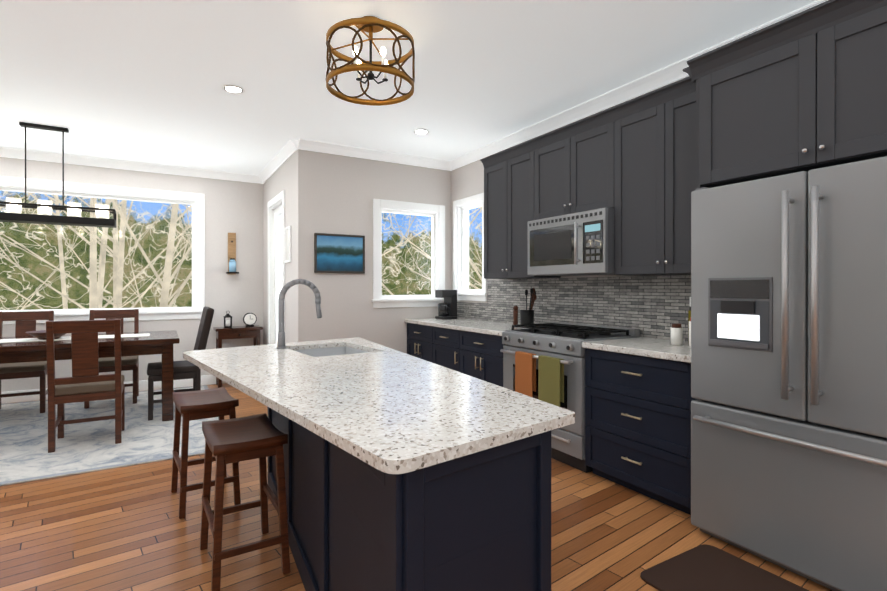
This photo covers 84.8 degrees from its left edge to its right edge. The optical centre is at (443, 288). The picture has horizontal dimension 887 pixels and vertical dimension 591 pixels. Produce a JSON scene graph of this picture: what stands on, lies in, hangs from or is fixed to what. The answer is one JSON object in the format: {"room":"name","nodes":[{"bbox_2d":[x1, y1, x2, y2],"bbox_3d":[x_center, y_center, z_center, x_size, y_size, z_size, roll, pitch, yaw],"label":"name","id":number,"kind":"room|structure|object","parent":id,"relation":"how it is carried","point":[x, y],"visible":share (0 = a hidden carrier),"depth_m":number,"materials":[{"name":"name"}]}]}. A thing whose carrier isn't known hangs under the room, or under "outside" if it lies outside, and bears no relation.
{"room":"dining room and kitchen","nodes":[
{"label":"dining room and kitchen","id":0,"kind":"room"},
{"bbox_2d":[0,157,263,391],"bbox_3d":[-4.597,-0.143,5.619,5.075,2.820,0.160,0,0,-30],"label":"wall","id":1,"kind":"structure","parent":0,"point":[237,207],"depth_m":6.42,"materials":[{"name":"paint"}]},
{"bbox_2d":[0,176,204,323],"bbox_3d":[-4.656,-0.425,5.555,3.490,1.635,0.204,0,0,-30],"label":"dining window","id":2,"kind":"structure","parent":1,"relation":"in","point":[196,201],"depth_m":5.98,"materials":[{"name":"white"}]},
{"bbox_2d":[1,375,225,403],"bbox_3d":[-4.616,1.202,5.505,4.904,0.129,0.021,0,0,-30],"label":"baseboard","id":3,"kind":"structure","parent":1,"relation":"attached to","point":[205,380],"depth_m":6.00,"materials":[{"name":"white"}]},
{"bbox_2d":[0,147,255,182],"bbox_3d":[-4.577,-1.504,5.490,4.845,0.095,0.076,0,0,-30],"label":"crown molding","id":4,"kind":"structure","parent":1,"relation":"attached to","point":[7,152],"depth_m":5.89,"materials":[{"name":"white"}]},
{"bbox_2d":[226,233,238,273],"bbox_3d":[-2.822,-0.475,6.489,0.150,0.560,0.130,0,0,-30],"label":"wall sconce","id":5,"kind":"object","parent":1,"relation":"attached to","point":[231,253],"visible":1,"depth_m":6.51,"materials":[{"name":"brown wood"}]},
{"bbox_2d":[284,226,290,262],"bbox_3d":[-1.740,-0.492,5.421,0.020,0.400,0.250,0,0,-30],"label":"framed picture","id":6,"kind":"object","parent":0,"point":[287,244],"visible":1,"depth_m":5.42,"materials":[{"name":"white"}]},
{"bbox_2d":[260,149,315,344],"bbox_3d":[-1.939,-0.144,5.943,0.160,2.820,1.950,0,0,-30],"label":"wall","id":7,"kind":"structure","parent":0,"point":[297,176],"depth_m":5.14,"materials":[{"name":"paint"}]},
{"bbox_2d":[267,190,284,343],"bbox_3d":[-2.001,0.063,6.029,0.178,2.404,0.950,0,0,-30],"label":"door frame","id":8,"kind":"structure","parent":7,"relation":"attached to","point":[276,227],"depth_m":6.32,"materials":[{"name":"white wood"}]},
{"bbox_2d":[256,138,303,183],"bbox_3d":[-2.001,-1.505,5.813,0.076,0.095,1.946,0,0,-30],"label":"crown molding","id":9,"kind":"structure","parent":7,"relation":"attached to","point":[292,146],"depth_m":5.62,"materials":[{"name":"white"}]},
{"bbox_2d":[316,152,451,353],"bbox_3d":[-0.676,-0.143,5.629,1.650,2.820,0.190,0,0,-30],"label":"wall","id":10,"kind":"structure","parent":0,"point":[327,193],"depth_m":5.43,"materials":[{"name":"paint"}]},
{"bbox_2d":[314,233,364,272],"bbox_3d":[-1.122,-0.382,5.272,0.560,0.420,0.030,0,0,-30],"label":"landscape picture","id":11,"kind":"object","parent":10,"relation":"attached to","point":[338,253],"visible":0.98,"depth_m":5.26,"materials":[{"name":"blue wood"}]},
{"bbox_2d":[300,139,447,169],"bbox_3d":[-0.719,-1.504,5.481,1.770,0.095,0.076,0,0,-30],"label":"crown molding","id":12,"kind":"structure","parent":10,"relation":"attached to","point":[309,145],"depth_m":5.43,"materials":[{"name":"white"}]},
{"bbox_2d":[371,199,444,307],"bbox_3d":[-0.421,-0.402,5.767,0.980,1.233,0.204,0,0,-30],"label":"window","id":13,"kind":"structure","parent":10,"relation":"in","point":[436,213],"depth_m":5.75,"materials":[{"name":"white"}]},
{"bbox_2d":[0,0,817,174],"bbox_3d":[-1.272,-1.592,1.612,7.120,0.100,10.430,0,0,-30],"label":"ceiling","id":14,"kind":"structure","parent":0,"point":[143,81],"depth_m":3.39,"materials":[{"name":"paint"}]},
{"bbox_2d":[0,122,115,227],"bbox_3d":[-3.792,-1.087,4.616,1.120,0.924,0.210,0,0,-30],"label":"linear chandelier","id":15,"kind":"object","parent":14,"relation":"hanging from","point":[15,216],"visible":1,"depth_m":4.61,"materials":[{"name":"black metal"}]},
{"bbox_2d":[221,84,245,93],"bbox_3d":[-1.624,-1.543,3.753,0.175,0.009,0.175,0,0,21],"label":"recessed light","id":16,"kind":"object","parent":14,"relation":"in","point":[231,88],"depth_m":3.75,"materials":[{"name":"white plastic"}]},
{"bbox_2d":[326,16,414,105],"bbox_3d":[-0.421,-1.349,2.810,0.508,0.390,0.508,0,0,-30],"label":"drum ceiling light","id":17,"kind":"object","parent":14,"relation":"hanging from","point":[370,25],"visible":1,"depth_m":2.73,"materials":[{"name":"brown wood"}]},
{"bbox_2d":[412,129,429,134],"bbox_3d":[-0.218,-1.546,4.775,0.175,0.009,0.175,0,0,-39],"label":"recessed light","id":18,"kind":"object","parent":14,"relation":"in","point":[417,131],"depth_m":4.76,"materials":[{"name":"white plastic"}]},
{"bbox_2d":[0,383,832,590],"bbox_3d":[-1.272,1.328,1.620,7.120,0.100,10.430,0,0,-30],"label":"floor","id":19,"kind":"structure","parent":0,"point":[126,528],"depth_m":2.51,"materials":[{"name":"brown wood"}]},
{"bbox_2d":[0,385,218,485],"bbox_3d":[-3.807,1.264,4.231,3.370,0.013,2.860,0,0,-30],"label":"rug","id":20,"kind":"object","parent":19,"relation":"on","point":[82,447],"visible":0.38,"depth_m":4.03,"materials":[{"name":"fabric"}]},
{"bbox_2d":[0,311,53,412],"bbox_3d":[-4.366,0.747,5.014,0.470,1.016,0.529,0,0,-30],"label":"dining chair","id":21,"kind":"object","parent":20,"relation":"on","point":[23,369],"visible":0.56,"depth_m":4.98,"materials":[{"name":"brown wood"}]},
{"bbox_2d":[46,319,124,452],"bbox_3d":[-2.927,0.750,4.004,0.470,1.016,0.529,0,0,-30],"label":"dining chair","id":22,"kind":"object","parent":20,"relation":"on","point":[86,381],"visible":1,"depth_m":3.83,"materials":[{"name":"brown wood"}]},
{"bbox_2d":[0,330,179,421],"bbox_3d":[-3.670,0.863,4.519,2.100,0.786,1.000,0,0,-30],"label":"dining table","id":23,"kind":"object","parent":20,"relation":"on","point":[158,342],"visible":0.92,"depth_m":4.49,"materials":[{"name":"brown wood"}]},
{"bbox_2d":[0,330,45,342],"bbox_3d":[-3.466,0.432,4.114,0.318,0.075,1.175,0,0,-30],"label":"table runner","id":24,"kind":"object","parent":23,"relation":"on","point":[40,335],"depth_m":4.39,"materials":[{"name":"grey fabric"}]},
{"bbox_2d":[54,333,70,340],"bbox_3d":[-3.151,0.433,4.014,0.183,0.075,0.683,0,0,-30],"label":"table runner","id":25,"kind":"object","parent":23,"relation":"on","point":[56,336],"depth_m":4.50,"materials":[{"name":"grey fabric"}]},
{"bbox_2d":[98,335,113,338],"bbox_3d":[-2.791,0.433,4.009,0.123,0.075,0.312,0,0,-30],"label":"table runner","id":26,"kind":"object","parent":23,"relation":"on","point":[99,336],"depth_m":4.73,"materials":[{"name":"grey fabric"}]},
{"bbox_2d":[121,333,149,337],"bbox_3d":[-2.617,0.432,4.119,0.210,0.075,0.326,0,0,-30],"label":"table runner","id":27,"kind":"object","parent":23,"relation":"on","point":[145,334],"depth_m":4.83,"materials":[{"name":"grey fabric"}]},
{"bbox_2d":[84,309,138,408],"bbox_3d":[-3.685,0.746,5.414,0.470,1.016,0.529,0,0,-30],"label":"dining chair","id":28,"kind":"object","parent":20,"relation":"on","point":[106,364],"visible":0.54,"depth_m":5.47,"materials":[{"name":"brown wood"}]},
{"bbox_2d":[147,306,213,420],"bbox_3d":[-2.688,0.724,4.967,0.586,1.063,0.490,0,0,-30],"label":"chair","id":29,"kind":"object","parent":20,"relation":"on","point":[185,369],"visible":0.69,"depth_m":4.84,"materials":[{"name":"black leather"}]},
{"bbox_2d":[171,387,240,518],"bbox_3d":[-1.454,0.962,2.956,0.322,0.623,0.452,0,0,-34],"label":"bar stool","id":30,"kind":"object","parent":19,"relation":"on","point":[220,403],"visible":0.81,"depth_m":2.85,"materials":[{"name":"brown wood"}]},
{"bbox_2d":[213,325,262,387],"bbox_3d":[-2.713,0.884,6.416,0.570,0.758,0.325,0,0,-30],"label":"console table","id":31,"kind":"object","parent":19,"relation":"on","point":[238,332],"visible":0.54,"depth_m":6.31,"materials":[{"name":"brown wood"}]},
{"bbox_2d":[223,311,232,327],"bbox_3d":[-2.820,0.394,6.350,0.100,0.218,0.100,0,0,-30],"label":"decorative lantern","id":32,"kind":"object","parent":31,"relation":"on","point":[228,323],"visible":0.98,"depth_m":6.33,"materials":[{"name":"black metal"}]},
{"bbox_2d":[243,313,256,326],"bbox_3d":[-2.587,0.410,6.486,0.170,0.185,0.050,0,0,-30],"label":"desk clock","id":33,"kind":"object","parent":31,"relation":"on","point":[249,319],"visible":0.98,"depth_m":6.47,"materials":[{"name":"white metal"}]},
{"bbox_2d":[200,413,289,590],"bbox_3d":[-0.943,0.964,2.282,0.337,0.623,0.462,0,0,-30],"label":"bar stool","id":34,"kind":"object","parent":19,"relation":"on","point":[261,437],"visible":1,"depth_m":2.17,"materials":[{"name":"brown wood"}]},
{"bbox_2d":[277,445,550,590],"bbox_3d":[-0.377,0.838,2.340,0.778,0.873,2.421,0,0,-30],"label":"kitchen island","id":35,"kind":"object","parent":19,"relation":"on","point":[484,524],"depth_m":1.32,"materials":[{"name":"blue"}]},
{"bbox_2d":[183,337,574,500],"bbox_3d":[-0.512,0.385,2.284,1.186,0.030,2.536,0,0,-30],"label":"island countertop","id":36,"kind":"structure","parent":35,"relation":"on","point":[348,419],"depth_m":1.65,"materials":[{"name":"white stone"}]},
{"bbox_2d":[276,279,321,348],"bbox_3d":[-0.899,0.152,3.050,0.285,0.432,0.095,0,0,-30],"label":"faucet","id":37,"kind":"object","parent":36,"relation":"on","point":[281,332],"visible":1,"depth_m":3.00,"materials":[{"name":"silver metal"}]},
{"bbox_2d":[295,345,374,356],"bbox_3d":[-0.690,0.481,2.996,0.511,0.189,0.638,0,0,-30],"label":"sink","id":38,"kind":"object","parent":36,"relation":"in","point":[307,350],"depth_m":3.24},
{"bbox_2d":[407,323,426,360],"bbox_3d":[0.003,0.830,5.552,0.610,0.870,0.687,0,0,-30],"label":"base cabinet","id":39,"kind":"object","parent":19,"relation":"on","point":[416,333],"depth_m":5.45,"materials":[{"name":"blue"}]},
{"bbox_2d":[427,326,454,369],"bbox_3d":[0.283,0.831,5.075,0.610,0.870,0.661,0,0,-30],"label":"base cabinet","id":40,"kind":"object","parent":19,"relation":"on","point":[440,341],"depth_m":4.99,"materials":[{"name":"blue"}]},
{"bbox_2d":[455,330,503,386],"bbox_3d":[0.582,0.833,4.565,0.610,0.870,0.764,0,0,-30],"label":"base cabinet","id":41,"kind":"object","parent":19,"relation":"on","point":[477,355],"depth_m":4.39,"materials":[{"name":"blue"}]},
{"bbox_2d":[500,322,639,472],"bbox_3d":[0.946,0.783,3.818,0.687,0.973,0.884,0,0,-30],"label":"range","id":42,"kind":"object","parent":19,"relation":"on","point":[544,362],"visible":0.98,"depth_m":3.52,"materials":[{"name":"silver metal"}]},
{"bbox_2d":[585,348,695,514],"bbox_3d":[1.429,0.836,3.122,0.610,0.870,0.797,0,0,-30],"label":"base cabinet","id":43,"kind":"object","parent":19,"relation":"on","point":[637,423],"depth_m":2.93,"materials":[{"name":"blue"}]},
{"bbox_2d":[404,275,690,362],"bbox_3d":[0.717,0.149,4.304,0.641,0.494,3.560,0,0,-30],"label":"countertop","id":44,"kind":"structure","parent":43,"relation":"on","point":[652,308],"depth_m":3.92,"materials":[{"name":"stone"}]},
{"bbox_2d":[435,290,456,319],"bbox_3d":[0.040,0.182,5.661,0.203,0.340,0.222,0,0,-30],"label":"coffee maker","id":45,"kind":"object","parent":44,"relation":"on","point":[447,308],"visible":0.98,"depth_m":5.62,"materials":[{"name":"black plastic"}]},
{"bbox_2d":[513,305,517,324],"bbox_3d":[0.691,0.257,4.653,0.055,0.196,0.056,0,0,-30],"label":"pepper mill","id":46,"kind":"object","parent":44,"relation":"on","point":[515,314],"visible":0.88,"depth_m":4.63,"materials":[{"name":"brown wood"}]},
{"bbox_2d":[520,288,536,324],"bbox_3d":[0.786,0.173,4.490,0.159,0.364,0.145,0,0,-30],"label":"utensil crock","id":47,"kind":"object","parent":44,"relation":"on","point":[526,316],"visible":0.98,"depth_m":4.44,"materials":[{"name":"black ceramic"}]},
{"bbox_2d":[671,323,682,344],"bbox_3d":[1.498,0.291,3.120,0.068,0.135,0.070,0,0,-30],"label":"canister set","id":48,"kind":"object","parent":44,"relation":"on","point":[676,333],"depth_m":3.09,"materials":[{"name":"white ceramic"}]},
{"bbox_2d":[688,315,690,347],"bbox_3d":[1.548,0.267,2.976,0.078,0.185,0.080,0,0,-30],"label":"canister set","id":49,"kind":"object","parent":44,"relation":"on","point":[689,316],"depth_m":2.98,"materials":[{"name":"white ceramic"}]},
{"bbox_2d":[640,544,808,590],"bbox_3d":[1.392,1.270,1.751,0.530,0.014,1.240,0,0,-30],"label":"kitchen mat","id":50,"kind":"object","parent":19,"relation":"on","point":[704,567],"visible":0.94,"depth_m":2.14,"materials":[{"name":"brown rubber"}]},
{"bbox_2d":[691,156,886,590],"bbox_3d":[1.824,0.378,2.240,0.768,1.797,1.050,0,0,-30],"label":"refrigerator","id":51,"kind":"object","parent":19,"relation":"on","point":[789,370],"visible":1,"depth_m":2.10,"materials":[{"name":"silver metal"}]},
{"bbox_2d":[452,76,688,341],"bbox_3d":[2.225,-0.135,2.531,0.160,2.820,8.470,0,0,-30],"label":"wall","id":52,"kind":"structure","parent":0,"point":[467,180],"depth_m":5.63,"materials":[{"name":"paint"}]},
{"bbox_2d":[453,193,486,300],"bbox_3d":[0.355,-0.466,5.671,0.204,1.205,0.730,0,0,-30],"label":"window","id":53,"kind":"structure","parent":52,"relation":"in","point":[461,238],"depth_m":5.87,"materials":[{"name":"white wood"}]},
{"bbox_2d":[480,152,499,278],"bbox_3d":[0.647,-0.694,4.741,0.315,1.185,0.437,0,0,-30],"label":"upper cabinet","id":54,"kind":"object","parent":52,"relation":"attached to","point":[491,164],"depth_m":4.74,"materials":[{"name":"grey wood"}]},
{"bbox_2d":[500,136,560,278],"bbox_3d":[0.823,-0.693,4.442,0.315,1.185,0.499,0,0,-30],"label":"upper cabinet","id":55,"kind":"object","parent":52,"relation":"attached to","point":[519,164],"depth_m":4.39,"materials":[{"name":"grey wood"}]},
{"bbox_2d":[540,128,559,218],"bbox_3d":[1.042,-0.934,4.068,0.315,0.701,0.487,0,0,-30],"label":"upper cabinet","id":56,"kind":"object","parent":52,"relation":"attached to","point":[550,142],"depth_m":4.03,"materials":[{"name":"grey wood"}]},
{"bbox_2d":[528,208,613,275],"bbox_3d":[1.076,-0.346,3.877,0.448,0.465,0.841,0,0,-30],"label":"over-the-range microwave","id":57,"kind":"object","parent":52,"relation":"attached to","point":[578,244],"visible":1,"depth_m":3.69,"materials":[{"name":"silver metal"}]},
{"bbox_2d":[560,106,615,215],"bbox_3d":[1.228,-0.933,3.751,0.315,0.701,0.488,0,0,-30],"label":"upper cabinet","id":58,"kind":"object","parent":52,"relation":"attached to","point":[588,145],"depth_m":3.67,"materials":[{"name":"grey wood"}]},
{"bbox_2d":[614,92,651,275],"bbox_3d":[1.453,-0.690,3.368,0.315,1.185,0.523,0,0,-30],"label":"upper cabinet","id":59,"kind":"object","parent":52,"relation":"attached to","point":[633,210],"depth_m":3.32,"materials":[{"name":"grey wood"}]},
{"bbox_2d":[448,0,827,170],"bbox_3d":[2.123,-1.496,2.468,0.076,0.095,8.150,0,0,-30],"label":"crown molding","id":60,"kind":"structure","parent":52,"relation":"attached to","point":[666,75],"depth_m":3.90,"materials":[{"name":"white"}]},
{"bbox_2d":[652,72,697,275],"bbox_3d":[1.641,-0.689,3.047,0.315,1.185,0.463,0,0,-30],"label":"upper cabinet","id":61,"kind":"object","parent":52,"relation":"attached to","point":[673,105],"depth_m":3.07,"materials":[{"name":"grey wood"}]},
{"bbox_2d":[696,16,795,187],"bbox_3d":[1.785,-0.882,2.485,0.635,0.666,0.604,0,0,-30],"label":"upper cabinet","id":62,"kind":"object","parent":52,"relation":"attached to","point":[744,86],"depth_m":2.38,"materials":[{"name":"grey wood"}]},
{"bbox_2d":[792,0,886,171],"bbox_3d":[2.022,-0.881,2.081,0.635,0.666,0.603,0,0,-30],"label":"upper cabinet","id":63,"kind":"object","parent":52,"relation":"attached to","point":[806,90],"depth_m":2.05,"materials":[{"name":"grey wood"}]},
{"label":"outside","id":64,"kind":"structure","parent":0,"visible":0},
{"bbox_2d":[0,191,481,309],"bbox_3d":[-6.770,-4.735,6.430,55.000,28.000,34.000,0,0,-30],"label":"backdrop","id":65,"kind":"structure","parent":64,"point":[43,229],"depth_m":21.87,"materials":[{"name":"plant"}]},
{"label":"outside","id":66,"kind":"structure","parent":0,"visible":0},
{"bbox_2d":[0,193,481,309],"bbox_3d":[-5.305,-2.159,11.651,28.785,14.842,12.369,0,0,-17],"label":"trees","id":67,"kind":"object","parent":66,"point":[169,258],"depth_m":11.43,"materials":[{"name":"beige plant"}]}
]}

